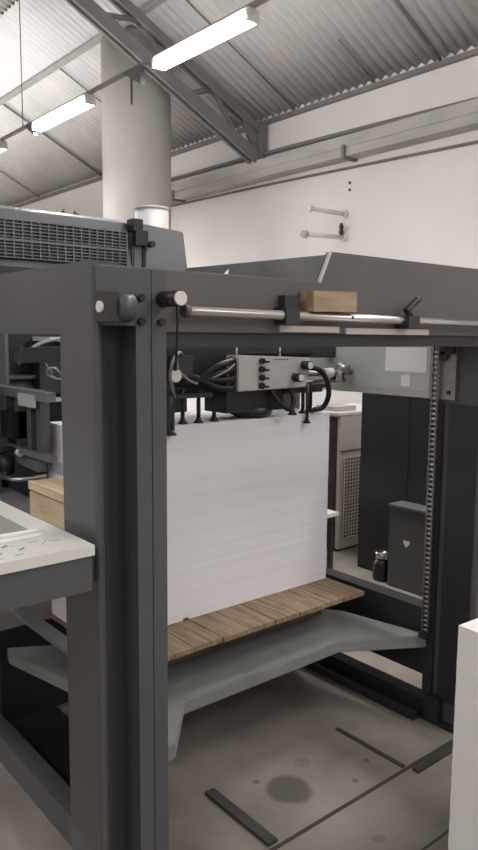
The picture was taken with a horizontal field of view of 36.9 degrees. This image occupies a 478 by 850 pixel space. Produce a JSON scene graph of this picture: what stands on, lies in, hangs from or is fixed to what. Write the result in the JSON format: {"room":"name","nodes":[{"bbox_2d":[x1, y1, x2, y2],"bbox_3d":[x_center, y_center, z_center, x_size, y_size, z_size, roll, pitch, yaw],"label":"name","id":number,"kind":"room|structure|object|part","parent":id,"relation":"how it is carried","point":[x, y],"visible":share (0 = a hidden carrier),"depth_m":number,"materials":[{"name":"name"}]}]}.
{"room":"print shop","nodes":[
{"label":"print shop","id":0,"kind":"room"},
{"bbox_2d":[0,0,17,14],"bbox_3d":[-5.900,-6.309,9.963,3.650,1.838,35.990,-5,9,-39],"label":"ceiling","id":1,"kind":"structure","parent":0,"point":[4,4],"depth_m":9.13,"materials":[{"name":"white"}]},
{"bbox_2d":[0,546,452,849],"bbox_3d":[-6.898,0.384,9.999,16.000,0.200,36.000,-5,9,-39],"label":"floor","id":2,"kind":"structure","parent":0,"point":[273,748],"depth_m":2.56,"materials":[{"name":"concrete"}]},
{"bbox_2d":[0,205,186,478],"bbox_3d":[-1.379,-0.083,4.179,1.787,2.228,2.240,-5,9,-39],"label":"printing press","id":3,"kind":"object","parent":2,"relation":"on","point":[29,238],"visible":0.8,"depth_m":3.64,"materials":[{"name":"metal"}]},
{"bbox_3d":[-0.905,-0.532,3.712,1.490,0.520,0.130,-5,9,-39],"label":"panel","id":4,"kind":"part","parent":3,"relation":"part of","materials":[{"name":"metal"}]},
{"bbox_2d":[17,337,60,379],"bbox_3d":[-0.834,-0.206,3.325,0.194,0.410,0.662,0,7,0],"label":"hoses","id":5,"kind":"object","parent":3,"relation":"attached to","point":[57,339],"visible":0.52,"depth_m":3.08,"materials":[{"name":"grey rubber"}]},
{"bbox_3d":[-0.845,-0.429,3.573,0.310,0.020,0.220,-5,9,-39],"label":"bright rail","id":6,"kind":"part","parent":3,"relation":"part of","materials":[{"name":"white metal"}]},
{"bbox_3d":[-1.172,-0.120,3.437,0.670,0.020,0.290,-5,9,-39],"label":"feed rail","id":7,"kind":"part","parent":3,"relation":"part of","materials":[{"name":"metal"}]},
{"bbox_2d":[0,205,130,267],"bbox_3d":[-1.640,-1.021,4.088,1.405,0.348,1.662,-5,9,-39],"label":"grille","id":8,"kind":"object","parent":3,"relation":"attached to","point":[29,238],"depth_m":3.64,"materials":[{"name":"grey metal"}]},
{"bbox_3d":[-0.484,-0.996,3.945,0.035,0.036,0.040,-5,9,-39],"label":"latch knob","id":9,"kind":"part","parent":3,"relation":"part of","materials":[{"name":"black plastic"}]},
{"bbox_2d":[100,28,170,229],"bbox_3d":[-1.299,-2.173,9.188,0.860,5.160,0.860,-5,9,-39],"label":"round column","id":10,"kind":"structure","parent":2,"relation":"on","point":[136,117],"depth_m":8.67,"materials":[{"name":"white paint"}]},
{"bbox_2d":[134,205,168,228],"bbox_3d":[-0.640,-0.338,5.314,0.250,2.470,0.250,-5,9,-39],"label":"ventilation duct","id":11,"kind":"object","parent":2,"relation":"on","point":[153,215],"visible":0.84,"depth_m":5.07,"materials":[{"name":"white metal"}]},
{"bbox_2d":[0,251,477,849],"bbox_3d":[-0.193,0.210,3.026,1.990,1.945,2.073,-5,9,-39],"label":"frame","id":12,"kind":"object","parent":2,"relation":"on","point":[98,773],"visible":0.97,"depth_m":1.88,"materials":[{"name":"grey paint"}]},
{"bbox_3d":[-1.053,0.434,2.724,0.200,1.560,0.160,-5,9,-39],"label":"post","id":13,"kind":"part","parent":12,"relation":"part of","materials":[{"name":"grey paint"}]},
{"bbox_2d":[0,487,64,530],"bbox_3d":[-0.910,0.291,2.649,0.315,0.035,1.750,-5,9,-39],"label":"board","id":14,"kind":"object","parent":12,"relation":"attached to","point":[11,497],"visible":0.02,"depth_m":2.64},
{"bbox_2d":[0,384,56,496],"bbox_3d":[-0.879,0.060,2.713,0.143,0.408,0.705,-5,9,-39],"label":"machine part","id":15,"kind":"object","parent":14,"relation":"on","point":[25,435],"visible":0.99,"depth_m":2.65,"materials":[{"name":"metal"}]},
{"bbox_3d":[-0.899,0.104,2.763,0.027,0.070,0.260,-5,9,-37],"label":"lever","id":16,"kind":"part","parent":15,"relation":"part of","materials":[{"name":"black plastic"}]},
{"bbox_3d":[-0.886,0.156,2.821,0.030,0.190,0.490,-5,9,-39],"label":"plate","id":17,"kind":"part","parent":15,"relation":"part of","materials":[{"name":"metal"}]},
{"bbox_3d":[-0.812,0.187,2.598,0.228,0.031,0.103,5,8,30],"label":"pull handle","id":18,"kind":"part","parent":15,"relation":"part of","materials":[{"name":"metal"}]},
{"bbox_3d":[-0.890,0.113,2.806,0.030,0.060,0.560,-5,9,-39],"label":"sloping plate","id":19,"kind":"part","parent":15,"relation":"part of","materials":[{"name":"grey metal"}]},
{"bbox_3d":[-0.864,-0.042,2.776,0.025,0.215,0.550,-5,9,-39],"label":"plate","id":20,"kind":"part","parent":15,"relation":"part of","materials":[{"name":"metal"}]},
{"bbox_3d":[-0.754,-0.088,2.541,0.007,0.045,0.140,-5,9,-39],"label":"name plate","id":21,"kind":"part","parent":15,"relation":"part of","materials":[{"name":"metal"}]},
{"bbox_2d":[28,477,63,529],"bbox_3d":[-0.547,0.260,2.309,0.108,0.114,0.385,-5,9,-39],"label":"wooden box","id":22,"kind":"object","parent":14,"relation":"on","point":[46,495],"visible":0.43,"depth_m":2.33,"materials":[{"name":"brown wood"}]},
{"bbox_3d":[-0.547,0.217,2.304,0.108,0.028,0.385,-5,9,-39],"label":"lid","id":23,"kind":"part","parent":22,"relation":"part of","materials":[{"name":"brown wood"}]},
{"bbox_3d":[-0.716,1.202,2.477,0.065,0.100,1.140,-5,9,-39],"label":"rail","id":24,"kind":"part","parent":12,"relation":"part of","materials":[{"name":"grey metal"}]},
{"bbox_3d":[-0.712,0.644,2.389,0.030,0.014,1.170,-5,9,-39],"label":"rail","id":25,"kind":"part","parent":12,"relation":"part of","materials":[{"name":"grey metal"}]},
{"bbox_2d":[8,705,69,785],"bbox_3d":[-0.636,1.223,2.642,0.245,0.020,0.705,-5,9,-39],"label":"drip tray","id":26,"kind":"object","parent":12,"relation":"on","point":[45,727],"depth_m":2.78,"materials":[{"name":"metal"}]},
{"bbox_3d":[-0.677,0.663,2.420,0.020,0.015,1.170,-5,9,-39],"label":"rail","id":27,"kind":"part","parent":12,"relation":"part of","materials":[{"name":"grey metal"}]},
{"bbox_2d":[0,501,94,612],"bbox_3d":[-0.898,0.295,1.823,0.685,0.112,1.028,-5,9,-39],"label":"side table","id":28,"kind":"object","parent":12,"relation":"attached to","point":[57,563],"depth_m":1.59,"materials":[{"name":"white laminate"}]},
{"bbox_3d":[-0.959,0.239,1.849,0.553,0.002,0.760,-5,9,-39],"label":"inset panel","id":29,"kind":"part","parent":28,"relation":"part of","materials":[{"name":"grey glass"}]},
{"bbox_3d":[-0.571,0.270,1.616,0.270,0.002,0.018,-6,9,-42],"label":"paper strip","id":30,"kind":"part","parent":28,"relation":"part of","materials":[{"name":"white paper"}]},
{"bbox_3d":[-0.345,0.474,1.795,0.107,1.694,0.172,-5,9,-39],"label":"post","id":31,"kind":"part","parent":12,"relation":"part of","materials":[{"name":"grey metal"}]},
{"bbox_3d":[-0.268,0.467,1.853,0.085,1.694,0.170,-5,9,-39],"label":"post plate","id":32,"kind":"part","parent":12,"relation":"part of","materials":[{"name":"grey paint"}]},
{"bbox_3d":[-0.148,-0.203,1.687,0.009,0.153,0.022,-2,8,-22],"label":"pull cord","id":33,"kind":"part","parent":12,"relation":"part of","materials":[{"name":"black rubber"}]},
{"bbox_2d":[14,347,352,435],"bbox_3d":[-0.079,-0.144,2.769,1.510,0.312,0.282,-5,9,-39],"label":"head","id":34,"kind":"object","parent":12,"relation":"attached to","point":[244,382],"visible":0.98,"depth_m":2.74},
{"bbox_3d":[-0.242,-0.047,2.521,0.019,0.143,0.020,-5,9,-39],"label":"sucker leg","id":35,"kind":"part","parent":34,"relation":"part of","materials":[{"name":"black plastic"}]},
{"bbox_3d":[-0.206,-0.072,2.608,0.015,0.114,0.016,-5,9,-39],"label":"sucker leg","id":36,"kind":"part","parent":34,"relation":"part of","materials":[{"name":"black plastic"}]},
{"bbox_3d":[-0.149,-0.076,2.641,0.015,0.114,0.016,-5,9,-39],"label":"sucker leg","id":37,"kind":"part","parent":34,"relation":"part of","materials":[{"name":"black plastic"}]},
{"bbox_3d":[-0.094,-0.083,2.700,0.015,0.114,0.016,-5,9,-39],"label":"sucker leg","id":38,"kind":"part","parent":34,"relation":"part of","materials":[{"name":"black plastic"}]},
{"bbox_3d":[0.005,-0.298,2.854,0.930,0.026,0.112,-5,9,-39],"label":"plate","id":39,"kind":"part","parent":34,"relation":"part of","materials":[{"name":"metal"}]},
{"bbox_3d":[0.089,-0.151,2.770,0.023,0.024,0.015,-5,9,-39],"label":"valve knob","id":40,"kind":"part","parent":34,"relation":"part of","materials":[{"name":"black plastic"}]},
{"bbox_3d":[0.089,-0.215,2.762,0.023,0.024,0.015,-5,9,-39],"label":"valve knob","id":41,"kind":"part","parent":34,"relation":"part of","materials":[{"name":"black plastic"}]},
{"bbox_3d":[0.089,-0.246,2.758,0.023,0.024,0.015,-5,9,-39],"label":"valve knob","id":42,"kind":"part","parent":34,"relation":"part of","materials":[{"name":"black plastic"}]},
{"bbox_3d":[0.236,-0.191,2.872,0.037,0.037,0.039,-5,9,-39],"label":"regulator knob","id":43,"kind":"part","parent":34,"relation":"part of","materials":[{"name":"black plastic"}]},
{"bbox_3d":[0.249,-0.189,2.856,0.028,0.028,0.004,-5,9,-39],"label":"knob","id":44,"kind":"part","parent":34,"relation":"part of","materials":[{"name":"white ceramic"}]},
{"bbox_3d":[0.269,-0.118,3.012,0.015,0.114,0.016,-5,9,-39],"label":"sucker leg","id":45,"kind":"part","parent":34,"relation":"part of","materials":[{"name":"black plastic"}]},
{"bbox_3d":[0.275,-0.242,2.898,0.037,0.037,0.039,-5,9,-39],"label":"regulator knob","id":46,"kind":"part","parent":34,"relation":"part of","materials":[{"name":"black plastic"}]},
{"bbox_3d":[0.281,-0.093,2.953,0.013,0.148,0.014,-5,9,-39],"label":"sucker leg","id":47,"kind":"part","parent":34,"relation":"part of","materials":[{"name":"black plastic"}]},
{"bbox_3d":[0.288,-0.240,2.882,0.028,0.028,0.004,-5,9,-39],"label":"knob","id":48,"kind":"part","parent":34,"relation":"part of","materials":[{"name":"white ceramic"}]},
{"bbox_3d":[0.305,-0.123,3.054,0.015,0.114,0.016,-5,9,-39],"label":"sucker leg","id":49,"kind":"part","parent":34,"relation":"part of","materials":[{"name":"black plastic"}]},
{"bbox_3d":[0.346,-0.189,3.099,0.371,0.020,0.016,-6,10,-44],"label":"suction arm","id":50,"kind":"part","parent":34,"relation":"part of","materials":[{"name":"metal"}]},
{"bbox_3d":[0.367,-0.226,3.093,0.361,0.030,0.028,-6,9,-42],"label":"suction arm","id":51,"kind":"part","parent":34,"relation":"part of","materials":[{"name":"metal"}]},
{"bbox_2d":[7,347,439,761],"bbox_3d":[-0.066,0.301,2.772,1.400,1.227,0.992,-5,9,-39],"label":"lift","id":52,"kind":"object","parent":12,"relation":"attached to","point":[199,681],"visible":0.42,"depth_m":2.76,"materials":[{"name":"grey metal"}]},
{"bbox_2d":[49,578,363,665],"bbox_3d":[-0.103,0.780,2.879,1.126,0.150,0.605,-5,9,-39],"label":"wooden pallet","id":53,"kind":"object","parent":52,"relation":"on","point":[211,631],"visible":0.36,"depth_m":2.73,"materials":[{"name":"brown wood"}]},
{"bbox_2d":[48,408,329,624],"bbox_3d":[-0.163,0.332,2.899,1.118,0.734,0.371,-5,9,-39],"label":"pile","id":54,"kind":"object","parent":53,"relation":"on","point":[247,498],"visible":0.59,"depth_m":2.80,"materials":[{"name":"white paper"}]},
{"bbox_3d":[-0.068,0.885,2.845,1.394,0.050,0.954,-5,9,-39],"label":"plate","id":55,"kind":"part","parent":52,"relation":"part of","materials":[{"name":"grey metal"}]},
{"bbox_2d":[186,255,324,280],"bbox_3d":[0.076,-0.644,3.719,0.025,0.414,1.189,-5,9,-39],"label":"hood","id":56,"kind":"object","parent":12,"relation":"attached to","point":[300,268],"depth_m":3.54,"materials":[{"name":"grey metal"}]},
{"bbox_3d":[0.183,0.319,3.742,0.200,1.560,0.160,-5,9,-39],"label":"post","id":57,"kind":"part","parent":12,"relation":"part of","materials":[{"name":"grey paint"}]},
{"bbox_2d":[300,290,356,311],"bbox_3d":[0.256,-0.351,2.037,0.178,0.061,0.054,-5,9,-39],"label":"wooden block","id":58,"kind":"object","parent":12,"relation":"on","point":[312,300],"visible":0.93,"depth_m":2.00,"materials":[{"name":"brown wood"}]},
{"bbox_3d":[0.385,1.141,3.336,0.030,0.030,1.060,-5,9,-39],"label":"rail","id":59,"kind":"part","parent":12,"relation":"part of","materials":[{"name":"metal"}]},
{"bbox_3d":[0.453,1.115,3.389,0.065,0.070,1.060,-5,9,-39],"label":"rail","id":60,"kind":"part","parent":12,"relation":"part of","materials":[{"name":"metal"}]},
{"bbox_3d":[0.471,0.841,3.360,0.075,0.282,1.035,-5,9,-39],"label":"sill","id":61,"kind":"part","parent":12,"relation":"part of","materials":[{"name":"paint"}]},
{"bbox_3d":[0.545,-0.377,2.249,0.069,0.059,0.023,-4,8,-34],"label":"clamp lever","id":62,"kind":"part","parent":12,"relation":"part of","materials":[{"name":"black plastic"}]},
{"bbox_3d":[0.918,1.199,2.964,0.280,0.014,0.260,-5,9,-39],"label":"foot plate","id":63,"kind":"part","parent":12,"relation":"part of","materials":[{"name":"paint"}]},
{"bbox_3d":[0.784,-0.264,2.749,0.021,0.038,0.038,-5,9,-39],"label":"pivot knob","id":64,"kind":"part","parent":12,"relation":"part of","materials":[{"name":"black plastic"}]},
{"bbox_3d":[0.792,-0.286,2.736,0.019,0.031,0.075,-5,9,-39],"label":"pivot arm","id":65,"kind":"part","parent":12,"relation":"part of","materials":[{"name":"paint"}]},
{"bbox_3d":[0.919,0.441,2.869,0.210,1.518,0.207,-5,9,-39],"label":"post","id":66,"kind":"part","parent":12,"relation":"part of","materials":[{"name":"black metal"}]},
{"bbox_2d":[205,787,277,846],"bbox_3d":[0.002,1.270,2.329,0.037,0.012,0.325,-5,9,-39],"label":"floor strip","id":67,"kind":"object","parent":2,"relation":"on","point":[229,807],"visible":1,"depth_m":2.31,"materials":[{"name":"black metal"}]},
{"bbox_2d":[300,403,361,551],"bbox_3d":[0.824,0.375,5.544,0.695,1.020,0.496,-5,9,-39],"label":"base cabinet","id":68,"kind":"object","parent":2,"relation":"on","point":[344,426],"visible":0.38,"depth_m":5.21,"materials":[{"name":"metal"}]},
{"bbox_3d":[0.561,0.405,5.346,0.015,0.965,0.430,-5,9,-39],"label":"panel","id":69,"kind":"part","parent":68,"relation":"part of","materials":[{"name":"paint"}]},
{"bbox_2d":[316,403,355,411],"bbox_3d":[0.721,-0.131,5.325,0.220,0.034,0.200,-5,9,-39],"label":"folded cloth","id":70,"kind":"object","parent":68,"relation":"on","point":[335,407],"visible":0.86,"depth_m":5.25,"materials":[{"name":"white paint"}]},
{"bbox_2d":[342,455,359,538],"bbox_3d":[0.899,0.520,5.307,0.367,0.598,0.010,-5,9,-39],"label":"vent","id":71,"kind":"object","parent":68,"relation":"attached to","point":[350,463],"depth_m":5.24,"materials":[{"name":"beige plastic"}]},
{"bbox_2d":[327,509,338,568],"bbox_3d":[0.467,0.774,4.781,0.270,0.408,0.285,-5,9,-39],"label":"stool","id":72,"kind":"object","parent":2,"relation":"on","point":[331,514],"visible":0.16,"depth_m":4.76,"materials":[{"name":"metal"}]},
{"bbox_3d":[0.610,0.808,4.776,0.028,0.345,0.028,-5,9,-39],"label":"leg","id":73,"kind":"part","parent":72,"relation":"part of","materials":[{"name":"grey paint"}]},
{"bbox_2d":[269,739,452,849],"bbox_3d":[-0.815,1.384,1.427,4.355,0.012,0.013,-5,9,-39],"label":"trim","id":74,"kind":"structure","parent":2,"relation":"on","point":[403,770],"depth_m":2.42,"materials":[{"name":"black metal"}]},
{"bbox_2d":[335,727,405,767],"bbox_3d":[0.496,1.228,2.733,0.018,0.005,0.330,-5,9,-39],"label":"floor strip","id":75,"kind":"object","parent":2,"relation":"on","point":[338,729],"visible":1,"depth_m":2.72,"materials":[{"name":"black metal"}]},
{"bbox_2d":[372,550,387,581],"bbox_3d":[0.925,0.900,4.633,0.120,0.200,0.120,4,8,27],"label":"bottle","id":76,"kind":"object","parent":2,"relation":"on","point":[380,565],"visible":0.92,"depth_m":4.59,"materials":[{"name":"black plastic"}]},
{"bbox_2d":[357,393,435,570],"bbox_3d":[1.304,0.382,4.693,0.597,1.222,0.830,-5,9,-39],"label":"cabinet","id":77,"kind":"object","parent":2,"relation":"on","point":[395,431],"visible":0.41,"depth_m":4.62,"materials":[{"name":"metal"}]},
{"bbox_3d":[0.944,0.383,4.665,0.008,1.160,0.375,-5,9,-39],"label":"door","id":78,"kind":"part","parent":77,"relation":"part of","materials":[{"name":"paint"}]},
{"bbox_3d":[1.195,0.422,4.365,0.008,1.160,0.400,-5,9,-39],"label":"door","id":79,"kind":"part","parent":77,"relation":"part of","materials":[{"name":"paint"}]},
{"bbox_2d":[387,501,428,596],"bbox_3d":[1.141,0.771,4.355,0.132,0.528,0.495,-5,9,-39],"label":"electrical box","id":80,"kind":"object","parent":2,"relation":"on","point":[407,520],"visible":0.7,"depth_m":4.40,"materials":[{"name":"grey paint"}]},
{"bbox_3d":[1.143,0.516,4.324,0.132,0.013,0.495,-5,9,-39],"label":"lid","id":81,"kind":"part","parent":80,"relation":"part of","materials":[{"name":"grey metal"}]},
{"bbox_2d":[412,743,452,773],"bbox_3d":[0.745,1.234,2.669,0.285,0.012,0.027,-5,9,-39],"label":"floor strip","id":82,"kind":"object","parent":2,"relation":"on","point":[448,750],"visible":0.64,"depth_m":2.64,"materials":[{"name":"black metal"}]},
{"bbox_2d":[421,829,448,849],"bbox_3d":[2.005,1.168,3.375,4.800,0.012,0.008,-5,9,-39],"label":"trim","id":83,"kind":"structure","parent":2,"relation":"on","point":[447,831],"depth_m":2.23,"materials":[{"name":"black metal"}]},
{"bbox_3d":[1.061,1.274,1.901,0.715,0.125,0.730,-5,9,-39],"label":"pallet","id":84,"kind":"object","parent":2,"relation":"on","visible":0},
{"bbox_2d":[448,618,477,849],"bbox_3d":[1.058,0.876,1.859,0.684,0.675,0.693,-5,9,-36],"label":"stack","id":85,"kind":"object","parent":84,"relation":"on","point":[463,823],"visible":1,"depth_m":1.90,"materials":[{"name":"white paper"}]},
{"bbox_2d":[0,0,477,205],"bbox_3d":[-3.537,-4.975,12.110,2.820,1.432,35.990,-5,9,-39],"label":"ceiling","id":86,"kind":"structure","parent":0,"point":[295,45],"depth_m":8.62,"materials":[{"name":"white metal"}]},
{"bbox_2d":[0,170,39,196],"bbox_3d":[-4.741,-5.012,13.986,1.762,0.882,0.027,-5,9,-39],"label":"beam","id":87,"kind":"structure","parent":86,"relation":"attached to","point":[0,170],"depth_m":14.29,"materials":[{"name":"grey metal"}]},
{"bbox_2d":[3,103,101,175],"bbox_3d":[-3.095,-4.758,12.016,1.769,0.896,0.042,-5,9,-39],"label":"beam","id":88,"kind":"structure","parent":86,"relation":"attached to","point":[4,104],"depth_m":12.04,"materials":[{"name":"grey metal"}]},
{"bbox_2d":[60,68,100,101],"bbox_3d":[-1.806,-4.559,10.473,1.760,0.878,0.023,-5,9,-39],"label":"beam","id":89,"kind":"structure","parent":86,"relation":"attached to","point":[62,70],"depth_m":10.04,"materials":[{"name":"grey metal"}]},
{"bbox_2d":[185,0,295,109],"bbox_3d":[-0.014,-4.297,8.246,1.860,0.928,0.023,-5,9,-39],"label":"beam","id":90,"kind":"structure","parent":86,"relation":"attached to","point":[187,1],"depth_m":8.34,"materials":[{"name":"grey metal"}]},
{"bbox_2d":[338,39,375,82],"bbox_3d":[1.275,-3.913,7.710,0.610,0.315,0.023,-5,9,-39],"label":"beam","id":91,"kind":"structure","parent":86,"relation":"attached to","point":[339,40],"depth_m":7.69,"materials":[{"name":"grey metal"}]},
{"bbox_2d":[393,0,441,60],"bbox_3d":[1.339,-4.088,6.627,1.867,0.942,0.038,-5,9,-39],"label":"beam","id":92,"kind":"structure","parent":86,"relation":"attached to","point":[398,3],"depth_m":6.99,"materials":[{"name":"grey metal"}]},
{"bbox_2d":[11,46,477,411],"bbox_3d":[-2.549,-2.312,13.285,0.250,4.420,36.000,-5,9,-39],"label":"wall","id":93,"kind":"structure","parent":0,"point":[423,208],"depth_m":8.37,"materials":[{"name":"white paint"}]},
{"bbox_2d":[64,0,265,163],"bbox_3d":[-1.964,-4.855,7.357,6.000,3.411,0.200,-5,9,-39],"label":"roof truss","id":94,"kind":"object","parent":93,"relation":"on","point":[253,149],"visible":0.84,"depth_m":8.49,"materials":[{"name":"grey metal"}]},
{"bbox_2d":[0,0,166,105],"bbox_3d":[-4.006,-5.119,11.575,0.060,0.055,35.800,-5,9,-39],"label":"roof purlin","id":95,"kind":"structure","parent":94,"relation":"on","point":[153,4],"depth_m":9.44,"materials":[{"name":"grey paint"}]},
{"bbox_2d":[0,0,269,140],"bbox_3d":[-1.339,-4.030,6.218,0.040,2.507,14.000,-5,9,-39],"label":"batten","id":96,"kind":"object","parent":94,"relation":"hanging from","point":[137,72],"visible":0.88,"depth_m":5.85,"materials":[{"name":"grey paint"}]},
{"bbox_2d":[0,140,7,152],"bbox_3d":[-2.947,-3.127,8.273,0.117,0.089,1.137,-5,9,-39],"label":"lamp","id":97,"kind":"object","parent":96,"relation":"attached to","point":[3,144],"visible":1,"depth_m":7.85,"materials":[{"name":"white plastic"}]},
{"bbox_3d":[-2.231,-4.247,7.278,0.011,2.347,0.011,-2,7,-17],"label":"hanger rod","id":98,"kind":"part","parent":96,"relation":"part of","materials":[{"name":"grey metal"}]},
{"bbox_2d":[31,93,95,131],"bbox_3d":[-1.671,-2.930,6.746,0.117,0.089,1.137,-5,9,-39],"label":"lamp","id":99,"kind":"object","parent":96,"relation":"attached to","point":[85,101],"visible":1,"depth_m":6.65,"materials":[{"name":"white plastic"}]},
{"bbox_2d":[151,6,259,71],"bbox_3d":[-0.267,-2.713,5.066,0.117,0.089,1.137,-5,9,-39],"label":"lamp","id":100,"kind":"object","parent":96,"relation":"attached to","point":[247,17],"visible":1,"depth_m":4.97,"materials":[{"name":"white plastic"}]},
{"bbox_3d":[0.190,-3.717,9.303,0.380,0.500,0.040,-5,9,-39],"label":"gusset plate","id":101,"kind":"part","parent":94,"relation":"part of","materials":[{"name":"grey metal"}]},
{"bbox_3d":[0.259,-3.674,9.366,0.080,0.480,0.200,-5,9,-39],"label":"post","id":102,"kind":"part","parent":94,"relation":"part of","materials":[{"name":"grey metal"}]},
{"bbox_2d":[11,48,477,206],"bbox_3d":[-2.652,-4.405,12.929,0.060,0.050,36.000,-5,9,-39],"label":"trim","id":103,"kind":"structure","parent":93,"relation":"attached to","point":[474,52],"depth_m":8.42,"materials":[{"name":"grey metal"}]},
{"bbox_2d":[300,223,347,241],"bbox_3d":[0.986,-2.244,8.259,0.691,0.227,0.100,-5,9,-39],"label":"peg","id":104,"kind":"object","parent":93,"relation":"attached to","point":[342,236],"visible":1,"depth_m":8.29,"materials":[{"name":"white metal"}]},
{"bbox_3d":[0.738,-2.151,8.064,0.050,0.084,0.084,-5,9,-39],"label":"knob","id":105,"kind":"part","parent":104,"relation":"part of","materials":[{"name":"white paint"}]},
{"bbox_3d":[0.992,-2.187,8.272,0.672,0.076,0.052,-5,9,-39],"label":"rod","id":106,"kind":"part","parent":104,"relation":"part of","materials":[{"name":"white metal"}]},
{"bbox_3d":[1.205,-2.308,8.434,0.060,0.140,0.060,-5,9,-39],"label":"black knob","id":107,"kind":"part","parent":104,"relation":"part of","materials":[{"name":"plastic"}]},
{"bbox_2d":[171,140,477,206],"bbox_3d":[2.531,-2.760,6.838,0.032,0.228,13.760,-5,9,-39],"label":"conduit pipe","id":108,"kind":"object","parent":93,"relation":"attached to","point":[475,141],"visible":0.79,"depth_m":8.42,"materials":[{"name":"grey metal"}]},
{"bbox_2d":[171,98,477,203],"bbox_3d":[2.439,-2.975,6.760,0.235,0.260,13.800,-5,9,-39],"label":"beam","id":109,"kind":"structure","parent":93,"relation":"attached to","point":[460,118],"depth_m":8.18,"materials":[{"name":"metal"}]},
{"bbox_2d":[171,97,477,180],"bbox_3d":[2.494,-3.138,6.759,0.051,0.246,13.761,-5,9,-39],"label":"conduit pipe","id":110,"kind":"object","parent":93,"relation":"attached to","point":[357,129],"visible":0.66,"depth_m":8.52,"materials":[{"name":"grey metal"}]},
{"bbox_2d":[305,204,347,217],"bbox_3d":[1.014,-2.469,8.254,0.620,0.100,0.100,-5,9,-39],"label":"peg","id":111,"kind":"object","parent":93,"relation":"attached to","point":[309,208],"visible":1,"depth_m":8.23,"materials":[{"name":"white metal"}]},
{"bbox_3d":[0.794,-2.443,8.073,0.050,0.084,0.084,-5,9,-39],"label":"knob","id":112,"kind":"part","parent":111,"relation":"part of","materials":[{"name":"white metal"}]},
{"bbox_3d":[1.022,-2.467,8.260,0.600,0.056,0.052,-5,9,-39],"label":"rod","id":113,"kind":"part","parent":111,"relation":"part of","materials":[{"name":"white metal"}]}
]}

